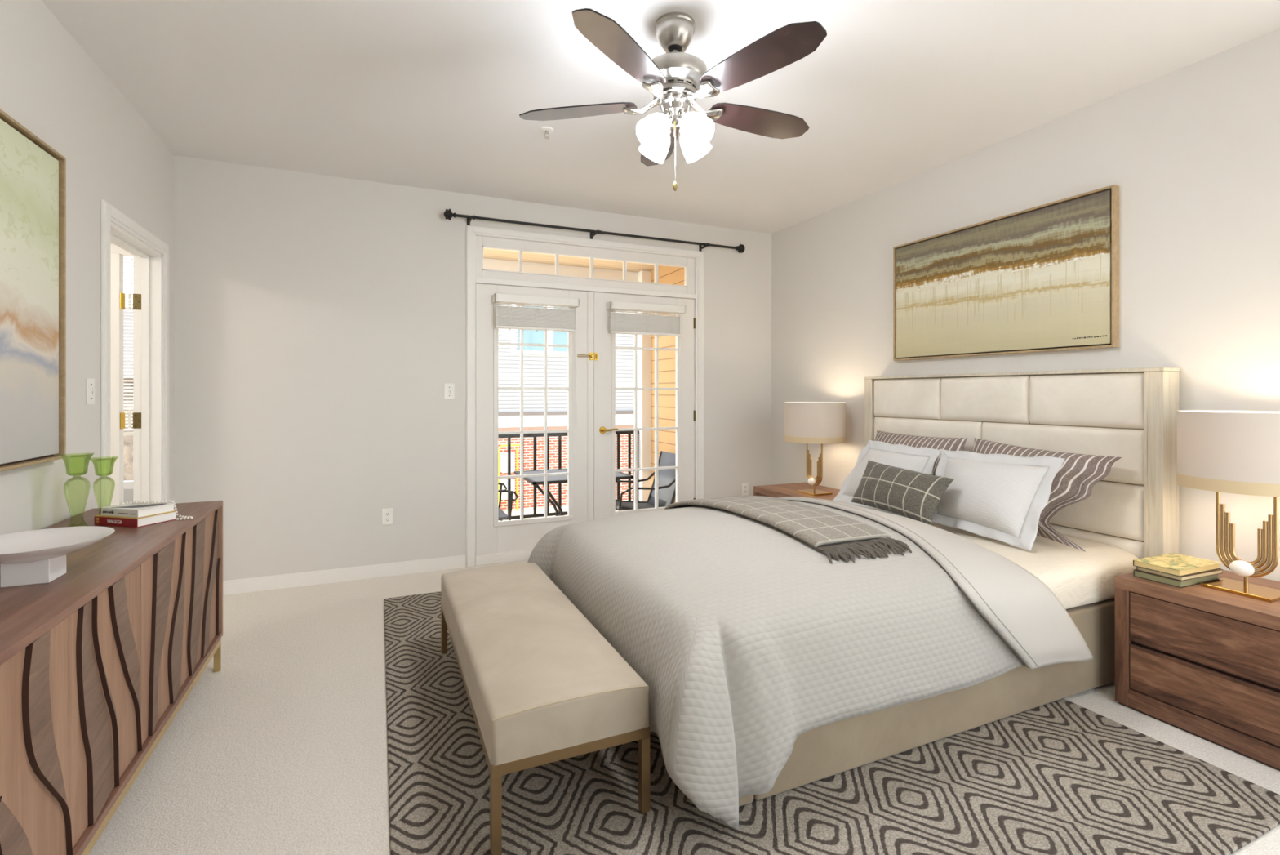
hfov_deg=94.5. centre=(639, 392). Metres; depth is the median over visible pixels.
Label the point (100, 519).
book
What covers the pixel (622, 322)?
door blind
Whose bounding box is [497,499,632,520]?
ground
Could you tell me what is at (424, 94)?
ceiling
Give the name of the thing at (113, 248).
window blind
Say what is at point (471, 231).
trim
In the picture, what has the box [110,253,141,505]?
door
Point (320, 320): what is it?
wall
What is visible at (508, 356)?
building
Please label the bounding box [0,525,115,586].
footed bowl
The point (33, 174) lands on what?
painting
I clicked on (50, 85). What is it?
wall
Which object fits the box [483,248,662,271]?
ceiling
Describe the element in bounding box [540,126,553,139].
sprinkler
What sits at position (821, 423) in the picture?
table lamp
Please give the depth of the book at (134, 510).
2.24 m
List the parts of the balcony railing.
rail, rail, post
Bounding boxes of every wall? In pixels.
[0,0,174,534]
[110,155,771,580]
[650,265,684,502]
[771,28,1279,581]
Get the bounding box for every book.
[94,510,176,527]
[101,501,174,517]
[1133,552,1220,576]
[1133,568,1218,587]
[1136,566,1222,581]
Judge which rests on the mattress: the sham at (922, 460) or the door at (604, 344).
the sham at (922, 460)
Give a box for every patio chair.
[497,482,518,520]
[615,450,675,510]
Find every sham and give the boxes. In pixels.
[832,440,940,517]
[931,448,1064,551]
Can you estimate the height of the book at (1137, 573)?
0.027 m
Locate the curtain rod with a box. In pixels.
[443,208,745,253]
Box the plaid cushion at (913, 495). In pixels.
[850,459,954,524]
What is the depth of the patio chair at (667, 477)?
5.79 m
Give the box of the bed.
[653,367,1180,806]
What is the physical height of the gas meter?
1.879 m
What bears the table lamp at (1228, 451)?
on the nightstand at (1203, 662)
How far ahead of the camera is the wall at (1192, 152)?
2.84 m
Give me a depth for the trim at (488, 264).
6.19 m
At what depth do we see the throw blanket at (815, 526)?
2.52 m
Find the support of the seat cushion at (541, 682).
on the bench
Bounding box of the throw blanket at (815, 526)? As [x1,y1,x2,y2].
[663,495,911,563]
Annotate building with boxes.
[497,303,634,510]
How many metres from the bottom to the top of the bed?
1.390 m
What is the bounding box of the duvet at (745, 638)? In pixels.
[527,496,1093,829]
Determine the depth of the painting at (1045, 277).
3.31 m
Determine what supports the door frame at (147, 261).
attached to the wall at (50, 85)
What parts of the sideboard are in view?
door, door, panel, panel, rail, door, door, leg, panel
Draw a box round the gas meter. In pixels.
[497,444,519,510]
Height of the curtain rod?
0.104 m
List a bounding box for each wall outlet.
[382,507,392,524]
[742,482,748,495]
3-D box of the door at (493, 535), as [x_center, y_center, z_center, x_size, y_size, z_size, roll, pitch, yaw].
[-0.798,0.208,4.575,0.922,2.041,0.073,0,0,-24]
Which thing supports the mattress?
on the bed
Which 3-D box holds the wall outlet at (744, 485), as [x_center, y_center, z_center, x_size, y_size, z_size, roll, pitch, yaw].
[0.949,0.867,5.326,0.072,0.116,0.009,0,0,-24]
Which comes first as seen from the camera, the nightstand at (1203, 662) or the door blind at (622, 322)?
the nightstand at (1203, 662)
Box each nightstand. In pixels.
[753,482,839,500]
[1115,569,1279,770]
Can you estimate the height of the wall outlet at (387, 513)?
0.116 m
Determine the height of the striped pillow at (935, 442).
0.444 m
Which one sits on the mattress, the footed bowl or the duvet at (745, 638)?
the duvet at (745, 638)
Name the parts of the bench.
leg, leg, apron frame, leg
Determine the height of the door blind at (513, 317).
0.992 m
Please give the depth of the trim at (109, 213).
2.72 m
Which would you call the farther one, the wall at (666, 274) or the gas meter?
the gas meter
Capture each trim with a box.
[101,199,168,506]
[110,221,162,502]
[466,225,703,566]
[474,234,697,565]
[483,257,637,281]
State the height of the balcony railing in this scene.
0.962 m
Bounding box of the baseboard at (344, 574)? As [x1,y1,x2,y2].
[222,554,466,595]
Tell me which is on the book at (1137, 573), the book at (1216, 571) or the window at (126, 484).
the book at (1216, 571)
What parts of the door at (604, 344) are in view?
latch plate, handle, lite frame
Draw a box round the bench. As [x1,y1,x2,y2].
[440,562,649,854]
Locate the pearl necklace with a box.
[121,499,192,519]
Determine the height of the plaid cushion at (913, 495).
0.256 m
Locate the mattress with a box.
[930,521,1138,608]
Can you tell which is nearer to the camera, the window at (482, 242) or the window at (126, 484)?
the window at (126, 484)
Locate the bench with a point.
(543, 685)
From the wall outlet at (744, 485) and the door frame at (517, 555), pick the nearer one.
the door frame at (517, 555)
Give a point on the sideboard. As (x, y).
(98, 660)
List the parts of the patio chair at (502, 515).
arm, seat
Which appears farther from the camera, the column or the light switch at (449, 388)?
the column
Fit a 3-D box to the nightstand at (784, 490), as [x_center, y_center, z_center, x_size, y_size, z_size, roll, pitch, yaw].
[1.314,1.015,4.532,0.521,0.523,0.782,0,0,-24]
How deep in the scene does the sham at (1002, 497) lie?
2.84 m
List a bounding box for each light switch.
[86,377,95,404]
[444,383,454,399]
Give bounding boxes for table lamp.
[783,401,845,495]
[1176,409,1279,602]
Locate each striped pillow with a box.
[874,430,967,475]
[972,437,1121,551]
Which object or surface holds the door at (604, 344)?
in the wall at (320, 320)
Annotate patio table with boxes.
[514,467,633,515]
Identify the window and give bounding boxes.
[123,480,133,488]
[475,235,694,293]
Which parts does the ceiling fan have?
blade, blade, blade arm, lamp shade, light bulb, lamp shade, blade arm, blade, switch stem, light bulb, lamp shade, lamp shade, blade arm, blade arm, blade, blade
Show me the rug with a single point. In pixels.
(1061, 776)
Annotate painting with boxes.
[0,109,66,471]
[893,184,1119,360]
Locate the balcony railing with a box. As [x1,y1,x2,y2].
[497,430,639,519]
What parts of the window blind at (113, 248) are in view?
rail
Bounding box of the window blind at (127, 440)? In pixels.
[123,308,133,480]
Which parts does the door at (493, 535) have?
lite frame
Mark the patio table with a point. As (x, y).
(535, 481)
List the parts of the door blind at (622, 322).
pull cord, ladder cord, rail, ladder cord, ladder cord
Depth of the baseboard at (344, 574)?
4.00 m
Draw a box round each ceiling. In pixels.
[41,0,1279,234]
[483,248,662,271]
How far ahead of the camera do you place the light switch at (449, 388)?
4.29 m
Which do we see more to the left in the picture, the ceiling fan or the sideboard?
the sideboard
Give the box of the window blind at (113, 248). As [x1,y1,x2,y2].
[110,244,133,435]
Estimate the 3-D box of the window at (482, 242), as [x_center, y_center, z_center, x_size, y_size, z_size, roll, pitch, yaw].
[-0.379,-1.014,4.776,1.858,0.310,0.045,0,0,-24]
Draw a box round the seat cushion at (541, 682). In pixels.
[440,562,648,764]
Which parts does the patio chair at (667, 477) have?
seat, arm, arm, backrest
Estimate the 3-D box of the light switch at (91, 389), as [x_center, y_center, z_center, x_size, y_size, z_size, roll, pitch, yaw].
[-2.387,-0.006,2.576,0.018,0.116,0.072,0,0,-24]
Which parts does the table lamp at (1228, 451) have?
lamp shade, stem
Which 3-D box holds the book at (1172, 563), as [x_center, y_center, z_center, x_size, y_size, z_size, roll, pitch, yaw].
[2.186,0.697,2.407,0.290,0.025,0.167,0,0,-24]
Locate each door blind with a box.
[492,293,579,426]
[606,300,685,423]
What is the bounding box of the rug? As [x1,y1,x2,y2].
[383,591,1279,854]
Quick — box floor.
[88,560,1279,854]
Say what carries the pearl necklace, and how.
on the book at (134, 510)
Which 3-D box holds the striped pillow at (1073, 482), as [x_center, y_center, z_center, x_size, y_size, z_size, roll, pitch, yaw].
[1.936,0.476,2.969,0.257,0.446,0.735,0,0,-24]
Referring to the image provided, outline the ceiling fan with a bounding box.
[519,8,826,191]
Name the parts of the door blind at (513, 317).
pull cord, ladder cord, rail, ladder cord, ladder cord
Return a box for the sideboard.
[0,500,222,854]
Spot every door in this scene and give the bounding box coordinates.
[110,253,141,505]
[475,283,593,555]
[593,292,695,519]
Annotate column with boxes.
[637,270,650,501]
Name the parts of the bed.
foot rail, headboard post, headboard panel, headboard panel, rail, headboard panel, headboard, headboard panel, headboard panel, headboard panel, headboard panel, headboard post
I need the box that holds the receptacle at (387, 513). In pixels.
[385,511,390,515]
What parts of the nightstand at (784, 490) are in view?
drawer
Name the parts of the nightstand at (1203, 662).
panel, panel, panel, drawer, drawer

